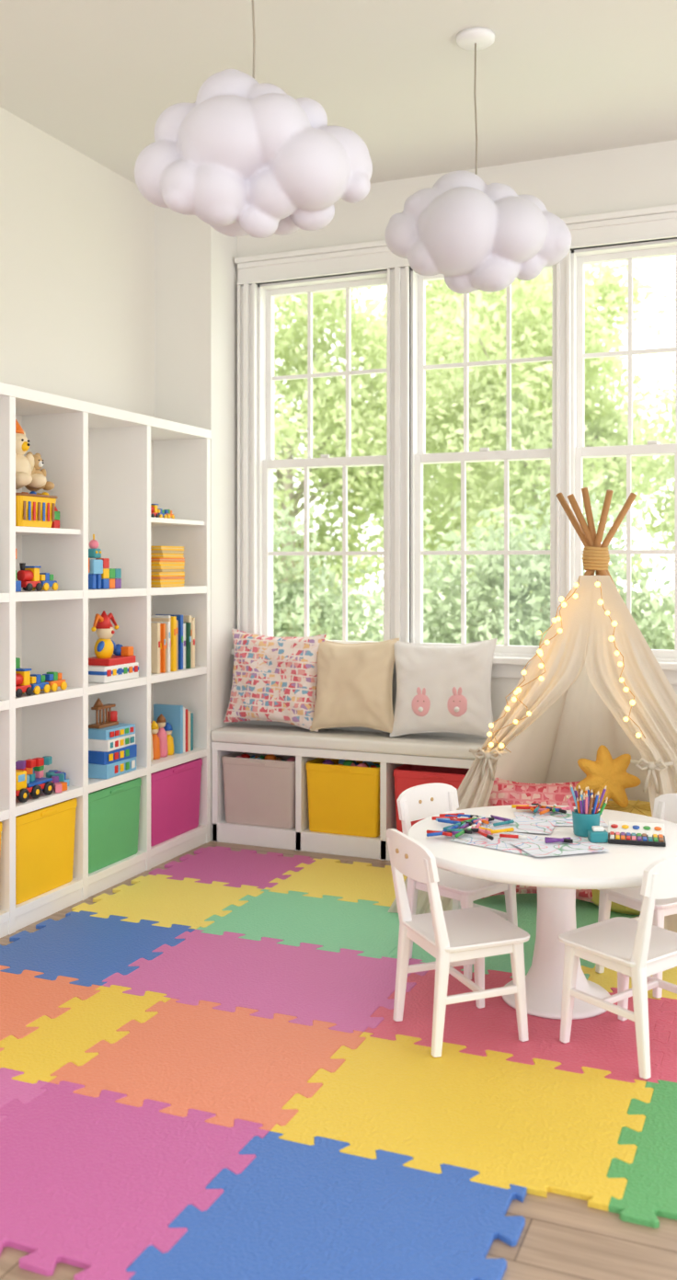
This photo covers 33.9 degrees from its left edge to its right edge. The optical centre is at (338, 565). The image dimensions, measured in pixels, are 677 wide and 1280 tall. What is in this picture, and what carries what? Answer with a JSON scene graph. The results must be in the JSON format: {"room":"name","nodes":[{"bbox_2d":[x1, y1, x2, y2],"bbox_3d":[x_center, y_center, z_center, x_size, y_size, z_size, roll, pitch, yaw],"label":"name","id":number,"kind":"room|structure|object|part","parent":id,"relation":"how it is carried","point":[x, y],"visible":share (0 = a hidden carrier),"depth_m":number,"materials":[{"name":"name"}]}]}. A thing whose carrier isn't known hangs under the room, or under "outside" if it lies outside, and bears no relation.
{"room":"children's room","nodes":[
{"label":"children's room","id":0,"kind":"room"},
{"bbox_2d":[15,657,20,668],"bbox_3d":[-1.178,0.332,3.934,0.046,0.244,0.143,0,0,23],"label":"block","id":1,"kind":"object","parent":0,"point":[17,660],"depth_m":3.96,"materials":[{"name":"green wood"}]},
{"bbox_2d":[0,106,154,417],"bbox_3d":[-1.936,-0.235,2.723,0.120,2.970,6.120,0,0,23],"label":"wall","id":2,"kind":"structure","parent":0,"point":[77,235],"depth_m":4.55,"materials":[{"name":"paint"}]},
{"bbox_2d":[154,205,237,841],"bbox_3d":[-0.667,-0.235,5.200,0.300,2.970,0.250,0,0,23],"label":"wall pillar","id":3,"kind":"structure","parent":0,"point":[196,268],"depth_m":5.10,"materials":[{"name":"paint"}]},
{"bbox_2d":[0,0,676,183],"bbox_3d":[0.590,-1.780,1.661,5.600,0.120,6.120,0,0,23],"label":"ceiling","id":4,"kind":"structure","parent":0,"point":[556,78],"depth_m":3.82,"materials":[{"name":"paint"}]},
{"bbox_2d":[134,0,372,238],"bbox_3d":[-0.212,-1.285,2.928,0.588,0.870,0.458,0,0,23],"label":"pendant lamp","id":5,"kind":"object","parent":4,"relation":"hanging from","point":[250,157],"visible":1,"depth_m":2.78,"materials":[{"name":"white paint"}]},
{"bbox_3d":[-0.224,-1.445,2.900,0.128,0.550,0.128,0,0,23],"label":"cord and canopy","id":6,"kind":"part","parent":5,"relation":"part of","materials":[{"name":"white paint"}]},
{"bbox_2d":[384,27,571,294],"bbox_3d":[0.448,-1.301,3.616,0.502,0.838,0.488,0,0,-40],"label":"pendant lamp","id":7,"kind":"object","parent":4,"relation":"hanging from","point":[474,234],"visible":1,"depth_m":3.51,"materials":[{"name":"white paint"}]},
{"bbox_3d":[0.446,-1.453,3.607,0.128,0.534,0.128,0,0,23],"label":"cord and canopy","id":8,"kind":"part","parent":7,"relation":"part of","materials":[{"name":"white paint"}]},
{"bbox_3d":[0.456,-1.080,3.608,0.575,0.395,0.459,0,0,23],"label":"lamp shade","id":9,"kind":"part","parent":7,"relation":"part of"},
{"bbox_2d":[0,841,676,1279],"bbox_3d":[0.590,1.300,1.661,5.600,0.100,6.120,0,0,23],"label":"floor","id":10,"kind":"structure","parent":0,"point":[561,1238],"depth_m":2.04,"materials":[{"name":"brown wood"}]},
{"bbox_2d":[0,382,211,937],"bbox_3d":[-1.149,0.319,4.041,0.299,1.863,2.252,0,0,23],"label":"cube bookshelf","id":11,"kind":"object","parent":10,"relation":"on","point":[107,466],"visible":0.77,"depth_m":4.23,"materials":[{"name":"white wood"}]},
{"bbox_2d":[0,821,2,849],"bbox_3d":[-1.322,1.017,3.623,0.275,0.305,0.379,0,0,23],"label":"storage bin","id":12,"kind":"object","parent":11,"relation":"in","point":[1,823],"visible":1,"depth_m":3.73,"materials":[{"name":"yellow fabric"}]},
{"bbox_2d":[15,548,21,591],"bbox_3d":[-1.151,-0.001,3.868,0.042,0.185,0.086,0,0,23],"label":"tower","id":13,"kind":"object","parent":11,"relation":"in","point":[17,582],"depth_m":3.88,"materials":[{"name":"wood"}]},
{"bbox_2d":[15,755,53,802],"bbox_3d":[-1.110,0.757,3.941,0.108,0.132,0.205,0,0,23],"label":"toy truck","id":14,"kind":"object","parent":11,"relation":"in","point":[29,778],"visible":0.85,"depth_m":3.93,"materials":[{"name":"multicoloured plastic"}]},
{"bbox_2d":[15,491,57,527],"bbox_3d":[-1.120,-0.201,3.942,0.150,0.129,0.230,0,0,23],"label":"toy basket","id":15,"kind":"object","parent":11,"relation":"in","point":[33,508],"visible":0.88,"depth_m":3.90,"materials":[{"name":"yellow wood"}]},
{"bbox_2d":[15,419,46,489],"bbox_3d":[-1.117,-0.394,3.886,0.163,0.254,0.164,0,0,23],"label":"teddy bear","id":16,"kind":"object","parent":15,"relation":"on","point":[24,464],"visible":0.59,"depth_m":3.87},
{"bbox_2d":[24,451,54,491],"bbox_3d":[-1.087,-0.339,4.004,0.106,0.142,0.107,0,0,23],"label":"teddy bear","id":17,"kind":"object","parent":15,"relation":"on","point":[39,462],"visible":0.56,"depth_m":4.00},
{"bbox_2d":[16,562,57,591],"bbox_3d":[-1.093,0.041,4.007,0.066,0.100,0.176,0,0,23],"label":"train","id":18,"kind":"object","parent":11,"relation":"in","point":[30,577],"depth_m":3.97,"materials":[{"name":"wood"}]},
{"bbox_2d":[15,667,67,697],"bbox_3d":[-1.080,0.402,3.947,0.069,0.104,0.282,0,0,23],"label":"toy train","id":19,"kind":"object","parent":11,"relation":"in","point":[27,682],"visible":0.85,"depth_m":3.92,"materials":[{"name":"multicoloured plastic"}]},
{"bbox_2d":[15,798,77,904],"bbox_3d":[-1.157,1.017,4.015,0.275,0.305,0.359,0,0,23],"label":"storage bin","id":20,"kind":"object","parent":11,"relation":"in","point":[45,836],"visible":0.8,"depth_m":3.95,"materials":[{"name":"yellow fabric"}]},
{"bbox_2d":[41,769,68,792],"bbox_3d":[-1.038,0.794,4.089,0.118,0.060,0.134,0,0,23],"label":"pile","id":21,"kind":"object","parent":11,"relation":"in","point":[60,782],"depth_m":4.07,"materials":[{"name":"multicoloured plastic"}]},
{"bbox_2d":[51,506,59,528],"bbox_3d":[-1.054,-0.183,4.099,0.036,0.094,0.036,0,0,23],"label":"tower","id":22,"kind":"object","parent":11,"relation":"in","point":[56,523],"depth_m":4.09,"materials":[{"name":"wood"}]},
{"bbox_2d":[88,534,121,589],"bbox_3d":[-0.927,-0.015,4.357,0.050,0.213,0.209,0,0,23],"label":"blocks","id":23,"kind":"object","parent":11,"relation":"in","point":[100,576],"visible":0.93,"depth_m":4.31},
{"bbox_2d":[88,697,137,778],"bbox_3d":[-0.926,0.673,4.403,0.165,0.302,0.227,0,0,23],"label":"board games","id":24,"kind":"object","parent":11,"relation":"on","point":[112,748],"visible":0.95,"depth_m":4.34,"materials":[{"name":"cardboard"}]},
{"bbox_2d":[88,610,138,683],"bbox_3d":[-0.916,0.317,4.410,0.143,0.275,0.240,0,0,23],"label":"toy","id":25,"kind":"object","parent":11,"relation":"in","point":[104,668],"visible":0.98,"depth_m":4.36,"materials":[{"name":"plastic"}]},
{"bbox_2d":[88,777,141,873],"bbox_3d":[-0.993,1.017,4.406,0.275,0.305,0.379,0,0,23],"label":"storage bin","id":26,"kind":"object","parent":11,"relation":"in","point":[114,810],"visible":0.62,"depth_m":4.34,"materials":[{"name":"green fabric"}]},
{"bbox_2d":[150,503,174,518],"bbox_3d":[-0.771,-0.235,4.772,0.045,0.068,0.184,0,0,23],"label":"train","id":27,"kind":"object","parent":11,"relation":"in","point":[155,512],"visible":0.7,"depth_m":4.75,"materials":[{"name":"multicoloured wood"}]},
{"bbox_2d":[150,615,178,673],"bbox_3d":[-0.793,0.334,4.758,0.162,0.240,0.158,0,0,23],"label":"picture books","id":28,"kind":"object","parent":11,"relation":"in","point":[164,628],"visible":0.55,"depth_m":4.71,"materials":[{"name":"paper"}]},
{"bbox_2d":[150,546,184,587],"bbox_3d":[-0.775,0.004,4.763,0.164,0.174,0.200,0,0,23],"label":"picture books","id":29,"kind":"object","parent":11,"relation":"in","point":[167,564],"visible":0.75,"depth_m":4.69,"materials":[{"name":"yellow paper"}]},
{"bbox_2d":[150,703,193,761],"bbox_3d":[-0.780,0.719,4.824,0.140,0.210,0.342,0,0,23],"label":"books","id":30,"kind":"object","parent":11,"relation":"in","point":[172,725],"visible":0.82,"depth_m":4.86,"materials":[{"name":"blue paper"}]},
{"bbox_2d":[155,614,194,669],"bbox_3d":[-0.723,0.335,4.924,0.159,0.238,0.125,0,0,23],"label":"picture books","id":31,"kind":"object","parent":11,"relation":"in","point":[186,623],"visible":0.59,"depth_m":4.88,"materials":[{"name":"paper"}]},
{"bbox_2d":[150,757,202,846],"bbox_3d":[-0.812,1.017,4.835,0.275,0.305,0.439,0,0,23],"label":"storage bin","id":32,"kind":"object","parent":11,"relation":"in","point":[175,790],"visible":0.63,"depth_m":4.77,"materials":[{"name":"pink fabric"}]},
{"bbox_2d":[0,845,676,1279],"bbox_3d":[0.143,1.243,3.140,2.712,0.012,2.702,0,0,23],"label":"mat","id":33,"kind":"object","parent":10,"relation":"on","point":[208,1071],"visible":0.8,"depth_m":2.59,"materials":[{"name":"multicoloured rubber"}]},
{"bbox_2d":[396,782,517,980],"bbox_3d":[0.378,0.974,3.490,0.273,0.524,0.315,0,0,-43],"label":"chair","id":34,"kind":"object","parent":33,"relation":"on","point":[422,801],"visible":0.59,"depth_m":3.48,"materials":[{"name":"white paint"}]},
{"bbox_2d":[385,828,529,1057],"bbox_3d":[0.311,0.968,2.947,0.322,0.535,0.278,0,0,-21],"label":"chair","id":35,"kind":"object","parent":33,"relation":"on","point":[462,936],"visible":1,"depth_m":2.88,"materials":[{"name":"white paint"}]},
{"bbox_2d":[387,487,676,932],"bbox_3d":[1.010,0.477,4.080,1.444,1.530,0.919,0,0,23],"label":"tent","id":36,"kind":"object","parent":33,"relation":"on","point":[580,704],"visible":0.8,"depth_m":4.00,"materials":[{"name":"beige fabric"}]},
{"bbox_2d":[477,577,645,753],"bbox_3d":[0.801,0.355,3.953,0.588,0.634,0.215,0,0,23],"label":"fairy lights","id":37,"kind":"object","parent":36,"relation":"on","point":[597,584],"visible":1,"depth_m":3.97,"materials":[{"name":"yellow plastic"}]},
{"bbox_2d":[480,777,594,902],"bbox_3d":[0.736,1.001,4.076,0.428,0.438,0.213,0,0,8],"label":"floor cushion","id":38,"kind":"object","parent":33,"relation":"on","point":[504,792],"visible":0.19,"depth_m":4.05,"materials":[{"name":"pink fabric"}]},
{"bbox_2d":[405,804,676,1019],"bbox_3d":[0.623,1.005,3.171,0.860,0.460,0.860,0,0,23],"label":"table","id":39,"kind":"object","parent":33,"relation":"on","point":[556,879],"visible":0.7,"depth_m":3.06,"materials":[{"name":"white paint"}]},
{"bbox_2d":[449,831,544,857],"bbox_3d":[0.481,0.772,3.106,0.280,0.002,0.200,0,0,40],"label":"paper","id":40,"kind":"object","parent":39,"relation":"on","point":[474,839],"visible":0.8,"depth_m":3.11,"materials":[{"name":"white paper"}]},
{"bbox_2d":[468,815,556,834],"bbox_3d":[0.518,0.770,3.297,0.240,0.002,0.170,0,0,17],"label":"paper","id":41,"kind":"object","parent":39,"relation":"on","point":[520,825],"visible":0.7,"depth_m":3.28,"materials":[{"name":"white paper"}]},
{"bbox_2d":[426,803,602,843],"bbox_3d":[0.516,0.761,3.301,0.462,0.014,0.535,0,0,23],"label":"markers","id":42,"kind":"object","parent":39,"relation":"on","point":[460,820],"visible":0.97,"depth_m":3.27},
{"bbox_2d":[509,837,609,857],"bbox_3d":[0.603,0.769,3.034,0.220,0.002,0.160,0,0,-17],"label":"paper","id":43,"kind":"object","parent":39,"relation":"on","point":[579,845],"visible":0.94,"depth_m":3.02,"materials":[{"name":"white paper"}]},
{"bbox_2d":[513,811,607,826],"bbox_3d":[0.674,0.773,3.383,0.260,0.002,0.190,0,0,3],"label":"paper","id":44,"kind":"object","parent":39,"relation":"on","point":[561,818],"visible":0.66,"depth_m":3.41,"materials":[{"name":"white paper"}]},
{"bbox_2d":[566,784,607,836],"bbox_3d":[0.724,0.704,3.199,0.105,0.140,0.104,0,0,-32],"label":"pencil cup","id":45,"kind":"object","parent":39,"relation":"on","point":[584,817],"visible":0.94,"depth_m":3.17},
{"bbox_2d":[587,825,607,842],"bbox_3d":[0.728,0.753,3.111,0.050,0.042,0.035,0,0,0],"label":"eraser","id":46,"kind":"object","parent":39,"relation":"on","point":[597,834],"visible":1,"depth_m":3.09,"materials":[{"name":"teal plastic"}]},
{"bbox_2d":[607,820,665,846],"bbox_3d":[0.844,0.760,3.145,0.155,0.029,0.158,0,0,14],"label":"palette","id":47,"kind":"object","parent":39,"relation":"on","point":[619,832],"visible":1,"depth_m":3.14},
{"bbox_2d":[558,853,676,1079],"bbox_3d":[0.764,0.968,2.840,0.278,0.535,0.322,0,0,-37],"label":"chair","id":48,"kind":"object","parent":33,"relation":"on","point":[638,950],"visible":1,"depth_m":2.77,"materials":[{"name":"white paint"}]},
{"bbox_2d":[590,800,651,914],"bbox_3d":[1.081,1.058,4.069,0.410,0.355,0.410,0,0,23],"label":"pouf","id":49,"kind":"object","parent":33,"relation":"on","point":[640,807],"visible":0.2,"depth_m":4.00,"materials":[{"name":"fabric"}]},
{"bbox_2d":[575,744,640,808],"bbox_3d":[0.976,0.768,4.017,0.233,0.228,0.126,0,0,3],"label":"plush toy","id":50,"kind":"object","parent":49,"relation":"on","point":[609,771],"visible":0.92,"depth_m":3.97,"materials":[{"name":"yellow fabric"}]},
{"bbox_2d":[594,793,676,998],"bbox_3d":[0.969,0.974,3.343,0.315,0.524,0.273,0,0,-31],"label":"chair","id":51,"kind":"object","parent":33,"relation":"on","point":[665,805],"visible":0.36,"depth_m":3.32,"materials":[{"name":"white paint"}]},
{"bbox_2d":[211,723,486,860],"bbox_3d":[0.073,0.998,4.880,1.307,0.505,0.255,0,0,23],"label":"window bench","id":52,"kind":"object","parent":10,"relation":"on","point":[306,746],"visible":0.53,"depth_m":4.83,"materials":[{"name":"white paint"}]},
{"bbox_2d":[221,751,295,829],"bbox_3d":[-0.323,1.008,5.047,0.367,0.313,0.225,0,0,23],"label":"storage bin","id":53,"kind":"object","parent":52,"relation":"on","point":[259,788],"visible":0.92,"depth_m":4.95,"materials":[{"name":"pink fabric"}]},
{"bbox_2d":[223,628,326,731],"bbox_3d":[-0.294,0.516,5.043,0.487,0.447,0.179,0,0,25],"label":"throw pillow","id":54,"kind":"object","parent":52,"relation":"on","point":[274,679],"visible":0.99,"depth_m":4.98,"materials":[{"name":"fabric"}]},
{"bbox_2d":[306,757,379,837],"bbox_3d":[0.052,1.008,4.889,0.347,0.313,0.225,0,0,23],"label":"storage bin","id":55,"kind":"object","parent":52,"relation":"on","point":[343,794],"visible":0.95,"depth_m":4.79,"materials":[{"name":"yellow fabric"}]},
{"bbox_2d":[309,638,399,732],"bbox_3d":[0.069,0.528,4.894,0.416,0.424,0.168,0,0,21],"label":"throw pillow","id":56,"kind":"object","parent":52,"relation":"on","point":[354,681],"visible":1,"depth_m":4.84,"materials":[{"name":"beige fabric"}]},
{"bbox_2d":[393,764,468,833],"bbox_3d":[0.439,1.014,4.726,0.370,0.300,0.225,0,0,23],"label":"storage bin","id":57,"kind":"object","parent":52,"relation":"on","point":[406,776],"visible":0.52,"depth_m":4.68,"materials":[{"name":"red fabric"}]},
{"bbox_2d":[388,638,497,737],"bbox_3d":[0.444,0.524,4.735,0.495,0.435,0.190,0,0,27],"label":"throw pillow","id":58,"kind":"object","parent":52,"relation":"on","point":[441,688],"visible":0.98,"depth_m":4.68,"materials":[{"name":"white fabric"}]},
{"bbox_2d":[237,139,676,738],"bbox_3d":[1.796,-0.235,4.376,5.480,2.970,0.140,0,0,23],"label":"wall","id":59,"kind":"structure","parent":0,"point":[644,176],"depth_m":4.70,"materials":[{"name":"paint"}]},
{"bbox_2d":[257,270,387,643],"bbox_3d":[-0.049,-0.465,5.151,0.658,1.710,0.140,0,0,23],"label":"window","id":60,"kind":"structure","parent":59,"relation":"in","point":[267,463],"depth_m":5.19,"materials":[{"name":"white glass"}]},
{"bbox_2d":[231,648,676,685],"bbox_3d":[0.951,0.435,4.631,3.115,0.090,0.095,0,0,23],"label":"trim","id":61,"kind":"structure","parent":59,"relation":"attached to","point":[502,667],"depth_m":4.70,"materials":[{"name":"white wood"}]},
{"bbox_2d":[234,204,676,642],"bbox_3d":[0.944,-0.527,4.631,3.088,1.835,0.050,0,0,23],"label":"trim","id":62,"kind":"structure","parent":59,"relation":"attached to","point":[653,223],"depth_m":4.91,"materials":[{"name":"white wood"}]},
{"bbox_2d":[410,263,556,657],"bbox_3d":[0.648,-0.465,4.858,0.654,1.710,0.140,0,0,23],"label":"window","id":63,"kind":"structure","parent":59,"relation":"in","point":[418,457],"depth_m":4.88,"materials":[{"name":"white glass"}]},
{"bbox_2d":[571,239,676,662],"bbox_3d":[1.302,-0.465,4.584,0.652,1.710,0.140,0,0,23],"label":"window","id":64,"kind":"structure","parent":59,"relation":"in","point":[579,257],"depth_m":4.62,"materials":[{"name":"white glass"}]},
{"label":"outside","id":65,"kind":"structure","parent":0,"visible":0},
{"bbox_2d":[273,592,674,648],"bbox_3d":[7.966,1.600,31.852,70.000,0.100,55.100,0,0,23],"label":"lawn","id":66,"kind":"structure","parent":65,"point":[366,611],"depth_m":37.01,"materials":[{"name":"green plant"}]},
{"bbox_2d":[273,480,383,641],"bbox_3d":[-1.075,0.250,12.598,4.356,2.407,2.616,0,0,23],"label":"shrub","id":67,"kind":"object","parent":66,"relation":"on","point":[290,614],"visible":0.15,"depth_m":12.14,"materials":[{"name":"green plant"}]},
{"bbox_2d":[273,286,482,628],"bbox_3d":[-0.929,-1.816,17.281,4.369,6.730,5.396,0,0,-43],"label":"tree","id":68,"kind":"object","parent":66,"relation":"on","point":[365,484],"visible":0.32,"depth_m":16.53,"materials":[{"name":"green plant"}]},
{"bbox_2d":[324,279,636,636],"bbox_3d":[2.502,-2.826,20.406,5.679,8.749,7.014,0,0,23],"label":"tree","id":69,"kind":"object","parent":66,"relation":"on","point":[432,291],"visible":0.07,"depth_m":19.41,"materials":[{"name":"green plant"}]},
{"bbox_2d":[347,472,674,650],"bbox_3d":[2.139,0.250,11.470,4.356,2.407,2.616,0,0,11],"label":"shrub","id":70,"kind":"object","parent":66,"relation":"on","point":[479,591],"visible":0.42,"depth_m":11.19,"materials":[{"name":"green plant"}]},
{"bbox_2d":[360,257,674,645],"bbox_3d":[2.913,-1.816,16.561,5.396,6.730,4.369,0,0,-16],"label":"tree","id":71,"kind":"object","parent":66,"relation":"on","point":[531,413],"visible":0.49,"depth_m":15.65,"materials":[{"name":"green plant"}]},
{"bbox_2d":[600,365,674,578],"bbox_3d":[5.714,-1.008,14.414,3.320,5.115,4.101,0,0,-17],"label":"tree","id":72,"kind":"object","parent":66,"relation":"on","point":[668,468],"visible":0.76,"depth_m":15.34,"materials":[{"name":"green plant"}]}
]}

